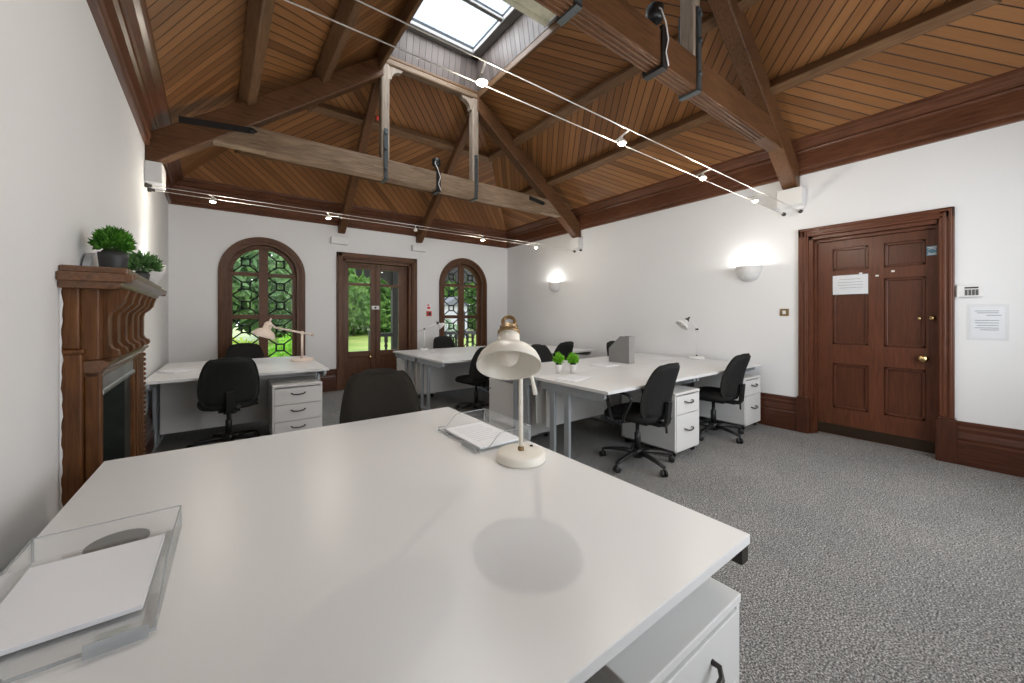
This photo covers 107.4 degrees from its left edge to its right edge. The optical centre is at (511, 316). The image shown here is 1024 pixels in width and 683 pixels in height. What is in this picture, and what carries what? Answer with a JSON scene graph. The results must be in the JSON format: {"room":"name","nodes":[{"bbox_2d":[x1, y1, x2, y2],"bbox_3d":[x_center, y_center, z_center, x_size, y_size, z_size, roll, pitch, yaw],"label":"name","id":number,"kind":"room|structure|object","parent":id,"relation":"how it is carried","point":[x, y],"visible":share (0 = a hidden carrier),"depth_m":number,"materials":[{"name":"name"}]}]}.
{"room":"open-plan office","nodes":[
{"label":"open-plan office","id":0,"kind":"room"},
{"bbox_2d":[0,0,168,577],"bbox_3d":[-2.535,-0.368,2.184,0.250,3.350,8.499,0,0,-38],"label":"wall","id":1,"kind":"structure","parent":0,"point":[72,146],"depth_m":1.47,"materials":[{"name":"white paint"}]},
{"bbox_2d":[86,0,183,203],"bbox_3d":[-2.367,-1.788,2.312,0.172,0.380,7.890,0,0,-38],"label":"trim","id":2,"kind":"structure","parent":1,"relation":"attached to","point":[124,26],"depth_m":2.66,"materials":[{"name":"brown wood"}]},
{"bbox_2d":[144,406,153,454],"bbox_3d":[-2.413,1.118,2.274,0.052,0.377,7.892,0,0,-38],"label":"baseboard","id":3,"kind":"structure","parent":1,"relation":"attached to","point":[149,432],"depth_m":3.48,"materials":[{"name":"brown wood"}]},
{"bbox_2d":[143,265,165,282],"bbox_3d":[-3.358,-0.388,3.546,0.150,0.190,0.300,0,0,-35],"label":"wall sconce","id":4,"kind":"object","parent":1,"relation":"attached to","point":[155,277],"visible":0.42,"depth_m":3.50,"materials":[{"name":"white paint"}]},
{"bbox_2d":[144,160,165,190],"bbox_3d":[-3.417,-1.346,3.605,0.128,0.205,0.240,0,0,-36],"label":"block","id":5,"kind":"object","parent":1,"relation":"attached to","point":[154,172],"visible":0.93,"depth_m":3.52,"materials":[{"name":"white plastic"}]},
{"bbox_2d":[284,0,802,215],"bbox_3d":[0.928,-1.172,2.639,4.730,0.086,3.593,0,0,0],"label":"track lighting","id":6,"kind":"object","parent":1,"relation":"attached to","point":[481,81],"depth_m":1.95,"materials":[{"name":"metal"}]},
{"bbox_2d":[169,204,506,368],"bbox_3d":[-2.663,-0.368,7.167,6.639,3.350,0.280,0,0,-36],"label":"wall","id":7,"kind":"structure","parent":0,"point":[199,238],"depth_m":6.39,"materials":[{"name":"white paint"}]},
{"bbox_2d":[218,237,304,358],"bbox_3d":[-3.992,-0.220,6.053,1.164,2.074,0.250,0,0,-36],"label":"window","id":8,"kind":"structure","parent":7,"relation":"in","point":[232,254],"depth_m":6.09,"materials":[{"name":"brown wood"}]},
{"bbox_2d":[320,369,336,391],"bbox_3d":[-2.482,1.118,7.094,5.934,0.377,0.052,0,0,-36],"label":"baseboard","id":9,"kind":"structure","parent":7,"relation":"attached to","point":[329,380],"depth_m":6.56,"materials":[{"name":"brown wood"}]},
{"bbox_2d":[171,177,506,247],"bbox_3d":[-2.447,-1.788,7.046,5.934,0.380,0.172,0,0,-36],"label":"trim","id":10,"kind":"structure","parent":7,"relation":"attached to","point":[193,185],"depth_m":6.37,"materials":[{"name":"brown wood"}]},
{"bbox_2d":[330,236,347,245],"bbox_3d":[-3.049,-1.331,6.646,0.280,0.125,0.100,0,0,-36],"label":"block","id":11,"kind":"object","parent":7,"relation":"attached to","point":[333,239],"visible":1,"depth_m":6.60,"materials":[{"name":"white plastic"}]},
{"bbox_2d":[338,81,378,233],"bbox_3d":[-2.389,-2.338,5.818,0.110,1.740,2.209,0,0,-36],"label":"rafter","id":12,"kind":"object","parent":7,"relation":"attached to","point":[373,100],"visible":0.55,"depth_m":5.54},
{"bbox_2d":[144,182,581,252],"bbox_3d":[-1.114,-1.202,5.307,4.819,0.086,3.659,0,0,0],"label":"track lighting","id":13,"kind":"object","parent":7,"relation":"attached to","point":[212,200],"depth_m":4.24,"materials":[{"name":"metal"}]},
{"bbox_2d":[336,252,416,390],"bbox_3d":[-2.569,0.082,7.184,1.511,2.449,0.325,0,0,-36],"label":"door","id":14,"kind":"structure","parent":7,"relation":"in","point":[348,364],"depth_m":7.14,"materials":[{"name":"brown wood"}]},
{"bbox_2d":[411,245,425,251],"bbox_3d":[-1.867,-1.351,7.520,0.280,0.115,0.100,0,0,-36],"label":"block","id":15,"kind":"object","parent":7,"relation":"attached to","point":[416,248],"visible":1,"depth_m":7.47,"materials":[{"name":"white plastic"}]},
{"bbox_2d":[426,303,430,309],"bbox_3d":[-1.704,-0.198,7.697,0.110,0.130,0.008,0,0,-36],"label":"sign","id":16,"kind":"object","parent":7,"relation":"attached to","point":[428,305],"visible":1,"depth_m":7.69,"materials":[{"name":"plastic"}]},
{"bbox_2d":[416,115,468,242],"bbox_3d":[-1.226,-2.338,6.678,0.110,1.740,2.209,0,0,-36],"label":"rafter","id":17,"kind":"object","parent":7,"relation":"attached to","point":[435,201],"visible":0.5,"depth_m":6.49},
{"bbox_2d":[439,258,486,346],"bbox_3d":[-1.073,-0.220,8.212,1.164,2.074,0.250,0,0,-36],"label":"window","id":18,"kind":"structure","parent":7,"relation":"in","point":[471,266],"depth_m":8.29,"materials":[{"name":"brown wood"}]},
{"bbox_2d":[390,13,555,91],"bbox_3d":[-0.129,-3.608,3.959,1.440,0.430,3.280,0,0,-36],"label":"wall","id":19,"kind":"structure","parent":0,"point":[524,30],"depth_m":5.16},
{"bbox_2d":[407,0,521,60],"bbox_3d":[-0.129,-3.843,3.959,1.340,0.100,3.160,0,0,-36],"label":"window","id":20,"kind":"structure","parent":19,"relation":"in","point":[505,20],"depth_m":5.05,"materials":[{"name":"white metal"}]},
{"bbox_2d":[378,0,565,97],"bbox_3d":[-0.133,-3.273,3.956,1.530,0.240,3.340,0,0,-36],"label":"trim","id":21,"kind":"structure","parent":19,"relation":"attached to","point":[410,8],"depth_m":4.58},
{"bbox_2d":[502,0,555,26],"bbox_3d":[0.165,-3.426,3.561,1.400,0.045,1.130,0,0,-36],"label":"panel","id":22,"kind":"object","parent":19,"relation":"attached to","point":[532,9],"visible":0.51,"depth_m":4.21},
{"bbox_2d":[145,0,1023,229],"bbox_3d":[-0.151,-2.678,3.946,5.609,1.430,7.566,0,0,-36],"label":"ceiling","id":23,"kind":"structure","parent":0,"point":[199,44],"depth_m":4.31,"materials":[{"name":"wood"}]},
{"bbox_2d":[238,0,274,154],"bbox_3d":[-1.807,-2.314,2.724,0.154,0.165,6.364,0,0,-38],"label":"purlin","id":24,"kind":"object","parent":23,"relation":"attached to","point":[259,16],"visible":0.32,"depth_m":3.17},
{"bbox_2d":[308,0,364,112],"bbox_3d":[-1.247,-2.815,3.136,0.155,0.165,4.872,0,0,-38],"label":"purlin","id":25,"kind":"object","parent":23,"relation":"attached to","point":[348,11],"visible":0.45,"depth_m":3.76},
{"bbox_2d":[145,57,580,237],"bbox_3d":[-1.113,-2.405,5.305,5.853,1.897,0.200,0,0,-36],"label":"roof truss","id":26,"kind":"object","parent":23,"relation":"attached to","point":[235,126],"visible":0.9,"depth_m":4.64,"materials":[{"name":"wood"}]},
{"bbox_2d":[432,158,440,194],"bbox_3d":[-1.068,-1.986,5.327,0.126,0.485,0.187,0,0,-36],"label":"floodlight","id":27,"kind":"object","parent":26,"relation":"attached to","point":[436,162],"visible":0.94,"depth_m":5.28,"materials":[{"name":"black plastic"}]},
{"bbox_2d":[234,149,501,207],"bbox_3d":[-1.999,-2.313,6.457,4.447,0.167,0.155,0,0,-36],"label":"purlin","id":28,"kind":"object","parent":23,"relation":"attached to","point":[235,151],"visible":0.24,"depth_m":5.89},
{"bbox_2d":[306,103,492,163],"bbox_3d":[-1.546,-2.814,5.858,2.997,0.167,0.155,0,0,-36],"label":"purlin","id":29,"kind":"object","parent":23,"relation":"attached to","point":[325,109],"visible":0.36,"depth_m":5.69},
{"bbox_2d":[487,0,760,163],"bbox_3d":[1.009,-2.814,4.802,0.154,0.165,4.870,0,0,-36],"label":"purlin","id":30,"kind":"object","parent":23,"relation":"attached to","point":[709,22],"visible":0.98,"depth_m":4.72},
{"bbox_2d":[534,0,799,189],"bbox_3d":[0.928,-2.405,2.639,5.742,1.897,0.194,0,0,-36],"label":"roof truss","id":31,"kind":"object","parent":23,"relation":"attached to","point":[616,25],"visible":0.98,"depth_m":3.03,"materials":[{"name":"brown wood"}]},
{"bbox_2d":[642,1,668,80],"bbox_3d":[1.034,-1.986,2.703,0.126,0.485,0.187,0,0,-36],"label":"floodlight","id":32,"kind":"object","parent":31,"relation":"attached to","point":[654,11],"visible":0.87,"depth_m":2.66,"materials":[{"name":"black plastic"}]},
{"bbox_2d":[499,0,1001,207],"bbox_3d":[1.588,-2.314,5.231,0.154,0.165,6.361,0,0,-36],"label":"purlin","id":33,"kind":"object","parent":23,"relation":"attached to","point":[952,11],"visible":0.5,"depth_m":3.41,"materials":[{"name":"wood"}]},
{"bbox_2d":[155,388,1023,682],"bbox_3d":[-0.095,1.357,3.988,6.389,0.100,8.486,0,0,-36],"label":"floor","id":34,"kind":"structure","parent":0,"point":[867,562],"depth_m":2.16,"materials":[{"name":"grey carpet"}]},
{"bbox_2d":[56,264,166,510],"bbox_3d":[-2.209,0.546,2.164,0.232,1.522,1.440,0,0,-38],"label":"fireplace surround","id":35,"kind":"object","parent":34,"relation":"on","point":[103,341],"visible":0.82,"depth_m":1.65,"materials":[{"name":"brown wood"}]},
{"bbox_2d":[82,253,98,266],"bbox_3d":[-2.153,-0.270,1.940,0.030,0.110,0.319,0,0,-38],"label":"plaque","id":36,"kind":"object","parent":35,"relation":"on","point":[90,259],"visible":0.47,"depth_m":1.85,"materials":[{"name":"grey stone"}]},
{"bbox_2d":[56,271,166,298],"bbox_3d":[-2.209,-0.152,2.164,0.232,0.067,1.440,0,0,-38],"label":"mantel shelf","id":37,"kind":"object","parent":35,"relation":"attached to","point":[129,283],"depth_m":1.64,"materials":[{"name":"brown wood"}]},
{"bbox_2d":[87,225,136,267],"bbox_3d":[-1.980,-0.336,1.871,0.180,0.240,0.170,0,0,-36],"label":"potted plant","id":38,"kind":"object","parent":35,"relation":"on","point":[106,238],"visible":0.98,"depth_m":1.84,"materials":[{"name":"green plant"}]},
{"bbox_2d":[103,360,134,394],"bbox_3d":[-2.131,0.315,2.018,0.058,0.087,0.855,0,0,-38],"label":"hood","id":39,"kind":"object","parent":35,"relation":"attached to","point":[112,377],"depth_m":1.97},
{"bbox_2d":[126,250,164,279],"bbox_3d":[-2.425,-0.327,2.470,0.234,0.223,0.235,0,0,-36],"label":"potted plant","id":40,"kind":"object","parent":35,"relation":"on","point":[139,259],"visible":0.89,"depth_m":2.44,"materials":[{"name":"green plant"}]},
{"bbox_2d":[186,357,259,447],"bbox_3d":[-2.838,0.844,3.728,0.639,0.924,0.676,0,0,-39],"label":"office chair","id":41,"kind":"object","parent":34,"relation":"on","point":[225,386],"visible":0.89,"depth_m":3.54,"materials":[{"name":"fabric"}]},
{"bbox_2d":[157,356,314,438],"bbox_3d":[-3.382,0.942,4.742,1.507,0.730,0.833,0,0,-36],"label":"desk","id":42,"kind":"object","parent":34,"relation":"on","point":[273,360],"visible":0.11,"depth_m":4.59,"materials":[{"name":"white laminate"}]},
{"bbox_2d":[252,318,313,361],"bbox_3d":[-2.881,0.298,4.767,0.680,0.555,0.270,0,0,-38],"label":"desk lamp","id":43,"kind":"object","parent":42,"relation":"on","point":[265,331],"visible":1,"depth_m":4.67,"materials":[{"name":"beige metal"}]},
{"bbox_2d":[144,361,328,453],"bbox_3d":[-2.884,0.942,4.069,1.507,0.730,0.833,0,0,-36],"label":"desk","id":44,"kind":"object","parent":34,"relation":"on","point":[175,409],"visible":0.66,"depth_m":3.90,"materials":[{"name":"white laminate"}]},
{"bbox_2d":[156,368,197,373],"bbox_3d":[-3.470,0.567,3.902,0.300,0.018,0.210,0,0,19],"label":"paper stack","id":45,"kind":"object","parent":44,"relation":"on","point":[177,370],"visible":1,"depth_m":3.87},
{"bbox_2d":[225,343,264,358],"bbox_3d":[-3.603,0.844,5.167,0.639,0.924,0.676,0,0,-42],"label":"office chair","id":46,"kind":"object","parent":34,"relation":"on","point":[246,350],"visible":0.23,"depth_m":5.33,"materials":[{"name":"fabric"}]},
{"bbox_2d":[268,375,321,434],"bbox_3d":[-2.382,1.006,4.134,0.461,0.599,0.620,0,0,-36],"label":"drawer pedestal","id":47,"kind":"object","parent":34,"relation":"on","point":[294,403],"visible":0.83,"depth_m":3.94,"materials":[{"name":"metal"}]},
{"bbox_2d":[0,407,749,682],"bbox_3d":[-0.497,0.941,1.248,1.515,0.732,1.745,0,0,-36],"label":"desk","id":48,"kind":"object","parent":34,"relation":"on","point":[389,549],"visible":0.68,"depth_m":0.90,"materials":[{"name":"white laminate"}]},
{"bbox_2d":[0,505,181,682],"bbox_3d":[-0.877,0.545,0.774,0.262,0.062,0.432,0,0,-36],"label":"acrylic tray","id":49,"kind":"object","parent":48,"relation":"on","point":[107,644],"visible":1,"depth_m":0.66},
{"bbox_2d":[0,534,164,655],"bbox_3d":[-0.893,0.563,0.782,0.222,0.010,0.295,0,0,-36],"label":"paper stack","id":50,"kind":"object","parent":49,"relation":"in","point":[59,598],"visible":1,"depth_m":0.76,"materials":[{"name":"paper"}]},
{"bbox_2d":[438,408,530,452],"bbox_3d":[-0.147,0.540,1.812,0.287,0.072,0.400,0,0,-36],"label":"acrylic tray","id":51,"kind":"object","parent":48,"relation":"on","point":[464,443],"visible":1,"depth_m":1.71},
{"bbox_2d":[444,422,518,448],"bbox_3d":[-0.149,0.563,1.799,0.215,0.010,0.340,0,0,-36],"label":"paper stack","id":52,"kind":"object","parent":51,"relation":"in","point":[480,435],"visible":0.85,"depth_m":1.77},
{"bbox_2d":[457,425,500,440],"bbox_3d":[-0.157,0.558,1.811,0.155,0.001,0.206,0,0,-36],"label":"print","id":53,"kind":"object","parent":52,"relation":"on","point":[473,432],"depth_m":1.81},
{"bbox_2d":[476,315,545,468],"bbox_3d":[0.016,0.285,1.364,0.201,0.580,0.574,0,0,7],"label":"desk lamp","id":54,"kind":"object","parent":48,"relation":"on","point":[507,358],"visible":1,"depth_m":1.24,"materials":[{"name":"beige metal"}]},
{"bbox_2d":[339,368,420,423],"bbox_3d":[-0.661,0.819,2.119,0.639,0.974,0.688,0,0,-31],"label":"office chair","id":55,"kind":"object","parent":34,"relation":"on","point":[378,392],"visible":0.16,"depth_m":2.30,"materials":[{"name":"black fabric"}]},
{"bbox_2d":[397,358,435,396],"bbox_3d":[-1.604,1.006,6.239,0.441,0.599,0.640,0,0,-36],"label":"drawer pedestal","id":56,"kind":"object","parent":34,"relation":"on","point":[400,362],"visible":0.28,"depth_m":5.95,"materials":[{"name":"white laminate"}]},
{"bbox_2d":[393,347,488,391],"bbox_3d":[-1.137,0.942,6.317,1.419,0.730,0.930,0,0,-36],"label":"desk","id":57,"kind":"object","parent":34,"relation":"on","point":[409,355],"visible":0.35,"depth_m":5.99,"materials":[{"name":"white laminate"}]},
{"bbox_2d":[417,321,444,350],"bbox_3d":[-1.382,0.331,6.430,0.462,0.490,0.150,0,0,-22],"label":"desk lamp","id":58,"kind":"object","parent":57,"relation":"on","point":[440,325],"visible":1,"depth_m":6.39,"materials":[{"name":"white metal"}]},
{"bbox_2d":[433,336,454,348],"bbox_3d":[-1.144,0.844,7.007,0.639,0.924,0.676,0,0,-36],"label":"office chair","id":59,"kind":"object","parent":34,"relation":"on","point":[440,341],"visible":0.21,"depth_m":7.18,"materials":[{"name":"fabric"}]},
{"bbox_2d":[415,352,480,409],"bbox_3d":[-0.582,0.942,5.566,1.419,0.730,0.930,0,0,-36],"label":"desk","id":60,"kind":"object","parent":34,"relation":"on","point":[438,372],"visible":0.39,"depth_m":5.59,"materials":[{"name":"white laminate"}]},
{"bbox_2d":[442,354,460,355],"bbox_3d":[-0.910,0.574,5.570,0.297,0.003,0.210,0,0,42],"label":"paper stack","id":61,"kind":"object","parent":60,"relation":"on","point":[442,354],"visible":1,"depth_m":5.51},
{"bbox_2d":[455,346,489,417],"bbox_3d":[-0.500,0.844,5.108,0.639,0.924,0.676,0,0,-41],"label":"office chair","id":62,"kind":"object","parent":34,"relation":"on","point":[475,378],"visible":0.58,"depth_m":4.92,"materials":[{"name":"fabric"}]},
{"bbox_2d":[473,344,554,388],"bbox_3d":[0.006,0.942,7.162,1.419,0.730,0.930,0,0,-36],"label":"desk","id":63,"kind":"object","parent":34,"relation":"on","point":[529,344],"visible":0.06,"depth_m":7.17,"materials":[{"name":"white laminate"}]},
{"bbox_2d":[489,378,549,438],"bbox_3d":[0.076,1.006,4.210,0.441,0.599,0.640,0,0,-36],"label":"drawer pedestal","id":64,"kind":"object","parent":34,"relation":"on","point":[500,391],"visible":0.44,"depth_m":4.05,"materials":[{"name":"white laminate"}]},
{"bbox_2d":[531,344,576,420],"bbox_3d":[0.555,0.844,4.908,0.639,0.924,0.676,0,0,-42],"label":"office chair","id":65,"kind":"object","parent":34,"relation":"on","point":[543,351],"visible":0.12,"depth_m":5.11,"materials":[{"name":"fabric"}]},
{"bbox_2d":[553,341,573,359],"bbox_3d":[0.627,0.844,5.940,0.639,0.924,0.676,0,0,-43],"label":"office chair","id":66,"kind":"object","parent":34,"relation":"on","point":[565,348],"visible":0.17,"depth_m":5.69,"materials":[{"name":"fabric"}]},
{"bbox_2d":[508,359,627,440],"bbox_3d":[0.555,0.942,4.306,1.419,0.730,0.836,0,0,-36],"label":"desk","id":67,"kind":"object","parent":34,"relation":"on","point":[547,368],"visible":0.32,"depth_m":3.84,"materials":[{"name":"laminate"}]},
{"bbox_2d":[552,351,565,372],"bbox_3d":[0.475,0.463,3.810,0.144,0.216,0.144,0,0,-36],"label":"potted plant","id":68,"kind":"object","parent":67,"relation":"on","point":[558,359],"visible":1,"depth_m":3.79,"materials":[{"name":"green plant"}]},
{"bbox_2d":[590,363,618,366],"bbox_3d":[1.090,0.572,4.413,0.210,0.006,0.300,0,0,45],"label":"paper stack","id":69,"kind":"object","parent":67,"relation":"on","point":[601,364],"visible":1,"depth_m":4.37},
{"bbox_2d":[548,346,593,355],"bbox_3d":[0.561,0.942,6.412,1.419,0.730,0.930,0,0,-36],"label":"desk","id":70,"kind":"object","parent":34,"relation":"on","point":[552,349],"visible":0.12,"depth_m":6.53,"materials":[{"name":"white laminate"}]},
{"bbox_2d":[606,341,614,355],"bbox_3d":[1.747,0.844,5.572,0.639,0.924,0.676,0,0,-31],"label":"office chair","id":71,"kind":"object","parent":34,"relation":"on","point":[609,343],"visible":0.07,"depth_m":5.69,"materials":[{"name":"fabric"}]},
{"bbox_2d":[537,366,701,457],"bbox_3d":[1.054,0.942,3.631,1.419,0.730,0.836,0,0,-36],"label":"desk","id":72,"kind":"object","parent":34,"relation":"on","point":[567,402],"visible":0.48,"depth_m":3.49,"materials":[{"name":"white plastic"}]},
{"bbox_2d":[566,352,578,372],"bbox_3d":[0.620,0.464,3.809,0.144,0.215,0.137,0,0,-36],"label":"potted plant","id":73,"kind":"object","parent":72,"relation":"on","point":[573,359],"visible":1,"depth_m":3.79,"materials":[{"name":"green plant"}]},
{"bbox_2d":[555,375,590,381],"bbox_3d":[0.564,0.572,3.476,0.215,0.006,0.300,0,0,39],"label":"paper stack","id":74,"kind":"object","parent":72,"relation":"on","point":[573,378],"visible":1,"depth_m":3.44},
{"bbox_2d":[580,353,688,423],"bbox_3d":[1.698,0.942,5.151,1.419,0.730,0.836,0,0,-36],"label":"desk","id":75,"kind":"object","parent":34,"relation":"on","point":[639,358],"visible":0.16,"depth_m":5.02,"materials":[{"name":"white laminate"}]},
{"bbox_2d":[609,336,633,363],"bbox_3d":[1.367,0.411,4.706,0.110,0.330,0.300,0,0,-38],"label":"file box","id":76,"kind":"object","parent":75,"relation":"on","point":[621,350],"visible":1,"depth_m":4.63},
{"bbox_2d":[652,356,672,359],"bbox_3d":[2.059,0.573,5.154,0.210,0.006,0.300,0,0,33],"label":"paper stack","id":77,"kind":"object","parent":75,"relation":"on","point":[657,357],"visible":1,"depth_m":5.08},
{"bbox_2d":[599,362,679,476],"bbox_3d":[1.105,0.844,3.323,0.639,0.924,0.676,0,0,-39],"label":"office chair","id":78,"kind":"object","parent":34,"relation":"on","point":[655,405],"visible":1,"depth_m":3.12,"materials":[{"name":"fabric"}]},
{"bbox_2d":[621,385,699,456],"bbox_3d":[1.496,1.006,3.777,0.441,0.599,0.640,0,0,-36],"label":"drawer pedestal","id":79,"kind":"object","parent":34,"relation":"on","point":[683,429],"visible":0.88,"depth_m":3.56,"materials":[{"name":"white laminate"}]},
{"bbox_2d":[584,577,740,682],"bbox_3d":[0.246,1.006,1.057,0.441,0.599,0.640,0,0,-36],"label":"drawer pedestal","id":80,"kind":"object","parent":34,"relation":"on","point":[697,640],"visible":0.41,"depth_m":0.85,"materials":[{"name":"white laminate"}]},
{"bbox_2d":[632,358,760,445],"bbox_3d":[2.197,0.942,4.476,1.419,0.730,0.836,0,0,-36],"label":"desk","id":81,"kind":"object","parent":34,"relation":"on","point":[704,367],"visible":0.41,"depth_m":4.41,"materials":[{"name":"white laminate"}]},
{"bbox_2d":[676,317,704,358],"bbox_3d":[2.422,0.291,5.107,0.379,0.570,0.200,0,0,-5],"label":"desk lamp","id":82,"kind":"object","parent":81,"relation":"on","point":[682,324],"visible":1,"depth_m":5.09,"materials":[{"name":"white metal"}]},
{"bbox_2d":[697,353,750,443],"bbox_3d":[2.212,0.844,4.130,0.639,0.924,0.676,0,0,-38],"label":"office chair","id":83,"kind":"object","parent":34,"relation":"on","point":[732,387],"visible":0.88,"depth_m":3.92,"materials":[{"name":"fabric"}]},
{"bbox_2d":[693,373,760,429],"bbox_3d":[2.647,1.006,4.612,0.441,0.599,0.640,0,0,-36],"label":"drawer pedestal","id":84,"kind":"object","parent":34,"relation":"on","point":[749,414],"visible":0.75,"depth_m":4.42,"materials":[{"name":"white laminate"}]},
{"bbox_2d":[507,121,1023,429],"bbox_3d":[2.348,-0.368,5.763,0.250,3.350,8.436,0,0,-36],"label":"wall","id":85,"kind":"structure","parent":0,"point":[638,276],"depth_m":4.55,"materials":[{"name":"white paint"}]},
{"bbox_2d":[548,282,560,291],"bbox_3d":[0.818,-0.578,7.495,0.150,0.190,0.300,0,0,-36],"label":"wall sconce","id":86,"kind":"object","parent":85,"relation":"attached to","point":[554,286],"visible":1,"depth_m":7.43,"materials":[{"name":"white paint"}]},
{"bbox_2d":[569,237,582,249],"bbox_3d":[1.189,-1.351,7.011,0.130,0.195,0.240,0,0,-36],"label":"block","id":87,"kind":"object","parent":85,"relation":"attached to","point":[574,243],"visible":0.96,"depth_m":6.94,"materials":[{"name":"white plastic"}]},
{"bbox_2d":[736,265,762,281],"bbox_3d":[2.911,-0.528,4.665,0.150,0.190,0.300,0,0,-36],"label":"wall sconce","id":88,"kind":"object","parent":85,"relation":"attached to","point":[747,273],"visible":1,"depth_m":4.61,"materials":[{"name":"white paint"}]},
{"bbox_2d":[506,67,1023,247],"bbox_3d":[2.163,-1.788,5.658,0.172,0.380,7.886,0,0,-36],"label":"trim","id":89,"kind":"structure","parent":85,"relation":"attached to","point":[998,100],"depth_m":3.94,"materials":[{"name":"brown wood"}]},
{"bbox_2d":[780,309,788,315],"bbox_3d":[3.186,-0.045,4.405,0.016,0.084,0.090,0,0,-36],"label":"light switch","id":90,"kind":"object","parent":85,"relation":"attached to","point":[783,312],"visible":1,"depth_m":4.40,"materials":[{"name":"gold metal"}]},
{"bbox_2d":[776,186,805,209],"bbox_3d":[3.190,-1.351,4.305,0.130,0.195,0.250,0,0,-36],"label":"block","id":91,"kind":"object","parent":85,"relation":"attached to","point":[796,196],"visible":0.93,"depth_m":4.25,"materials":[{"name":"white plastic"}]},
{"bbox_2d":[795,206,957,463],"bbox_3d":[3.691,0.173,3.886,0.302,2.308,1.190,0,0,-36],"label":"door","id":92,"kind":"structure","parent":85,"relation":"in","point":[877,366],"depth_m":3.82,"materials":[{"name":"brown wood"}]},
{"bbox_2d":[833,274,867,294],"bbox_3d":[3.607,-0.338,4.018,0.007,0.221,0.301,0,0,-36],"label":"notice","id":93,"kind":"object","parent":92,"relation":"attached to","point":[844,284],"visible":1,"depth_m":4.01,"materials":[{"name":"white paper"}]},
{"bbox_2d":[837,278,862,287],"bbox_3d":[3.607,-0.351,4.018,0.001,0.095,0.205,0,0,-36],"label":"print","id":94,"kind":"object","parent":93,"relation":"attached to","point":[841,282],"depth_m":4.02},
{"bbox_2d":[927,245,936,255],"bbox_3d":[3.957,-0.618,3.545,0.008,0.090,0.070,0,0,-36],"label":"sticker","id":95,"kind":"object","parent":92,"relation":"attached to","point":[931,250],"visible":0.98,"depth_m":3.54,"materials":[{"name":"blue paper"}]},
{"bbox_2d":[757,392,1023,477],"bbox_3d":[2.211,1.118,5.693,0.052,0.377,7.886,0,0,-36],"label":"baseboard","id":96,"kind":"structure","parent":85,"relation":"attached to","point":[998,449],"depth_m":3.23,"materials":[{"name":"brown wood"}]},
{"bbox_2d":[957,284,983,296],"bbox_3d":[3.999,-0.222,3.287,0.038,0.107,0.150,0,0,-36],"label":"controller","id":97,"kind":"object","parent":85,"relation":"attached to","point":[976,290],"visible":1,"depth_m":3.27,"materials":[{"name":"white plastic"}]},
{"bbox_2d":[970,306,1004,338],"bbox_3d":[4.066,0.052,3.221,0.007,0.310,0.225,0,0,-36],"label":"notice","id":98,"kind":"object","parent":85,"relation":"attached to","point":[985,322],"visible":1,"depth_m":3.22,"materials":[{"name":"white paper"}]},
{"bbox_2d":[975,310,1000,329],"bbox_3d":[4.069,0.035,3.218,0.001,0.168,0.141,0,0,-36],"label":"print","id":99,"kind":"object","parent":98,"relation":"attached to","point":[984,319],"depth_m":3.22},
{"label":"outside","id":100,"kind":"structure","parent":0,"visible":0},
{"bbox_2d":[232,323,475,355],"bbox_3d":[-19.020,1.667,34.133,90.000,0.280,62.494,0,0,-36],"label":"ground","id":101,"kind":"structure","parent":100,"point":[359,342],"depth_m":23.70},
{"bbox_2d":[232,337,270,355],"bbox_3d":[-6.271,0.927,7.833,2.430,1.244,1.552,0,0,-36],"label":"shrub","id":102,"kind":"object","parent":101,"relation":"on","point":[235,339],"visible":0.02,"depth_m":8.20,"materials":[{"name":"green plant"}]},
{"bbox_2d":[232,250,291,336],"bbox_3d":[-15.511,-2.690,18.928,12.026,8.477,7.885,0,0,-36],"label":"tree","id":103,"kind":"object","parent":101,"relation":"on","point":[243,295],"visible":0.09,"depth_m":18.98,"materials":[{"name":"green plant"}]},
{"bbox_2d":[268,334,291,356],"bbox_3d":[-4.759,0.949,8.668,1.945,1.200,1.606,0,0,-36],"label":"shrub","id":104,"kind":"object","parent":101,"relation":"on","point":[288,346],"visible":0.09,"depth_m":8.25,"materials":[{"name":"green plant"}]},
{"bbox_2d":[256,255,369,331],"bbox_3d":[-14.748,-2.223,28.362,8.773,7.544,7.451,0,0,-36],"label":"tree","id":105,"kind":"object","parent":101,"relation":"on","point":[358,294],"visible":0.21,"depth_m":28.48,"materials":[{"name":"green plant"}]},
{"bbox_2d":[252,273,390,332],"bbox_3d":[-14.597,-3.493,35.235,16.596,10.527,10.674,0,0,-36],"label":"tree","id":106,"kind":"object","parent":101,"relation":"on","point":[385,292],"visible":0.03,"depth_m":33.74,"materials":[{"name":"green plant"}]},
{"bbox_2d":[273,297,475,336],"bbox_3d":[-7.539,-0.138,35.610,27.895,3.834,4.256,0,0,-36],"label":"hedge","id":107,"kind":"object","parent":101,"relation":"on","point":[384,325],"visible":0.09,"depth_m":31.87,"materials":[{"name":"green plant"}]},
{"bbox_2d":[355,267,475,350],"bbox_3d":[-2.402,0.027,9.051,4.230,3.000,0.130,0,0,-36],"label":"porch","id":108,"kind":"object","parent":101,"relation":"on","point":[391,277],"visible":0.07,"depth_m":8.74,"materials":[{"name":"paint"}]},
{"bbox_2d":[444,318,457,341],"bbox_3d":[-3.385,0.757,16.337,2.216,1.583,1.680,0,0,0],"label":"shrub","id":109,"kind":"object","parent":101,"relation":"on","point":[451,325],"visible":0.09,"depth_m":16.36,"materials":[{"name":"green plant"}]},
{"bbox_2d":[444,297,468,337],"bbox_3d":[-4.813,0.077,27.533,2.200,2.900,3.400,0,0,-36],"label":"outhouse","id":110,"kind":"structure","parent":101,"relation":"on","point":[450,300],"depth_m":26.18,"materials":[{"name":"stone"}]},
{"bbox_2d":[444,276,475,307],"bbox_3d":[-0.542,-3.299,36.988,14.132,9.696,8.771,0,0,-36],"label":"tree","id":111,"kind":"object","parent":101,"relation":"on","point":[471,301],"visible":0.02,"depth_m":33.06,"materials":[{"name":"green plant"}]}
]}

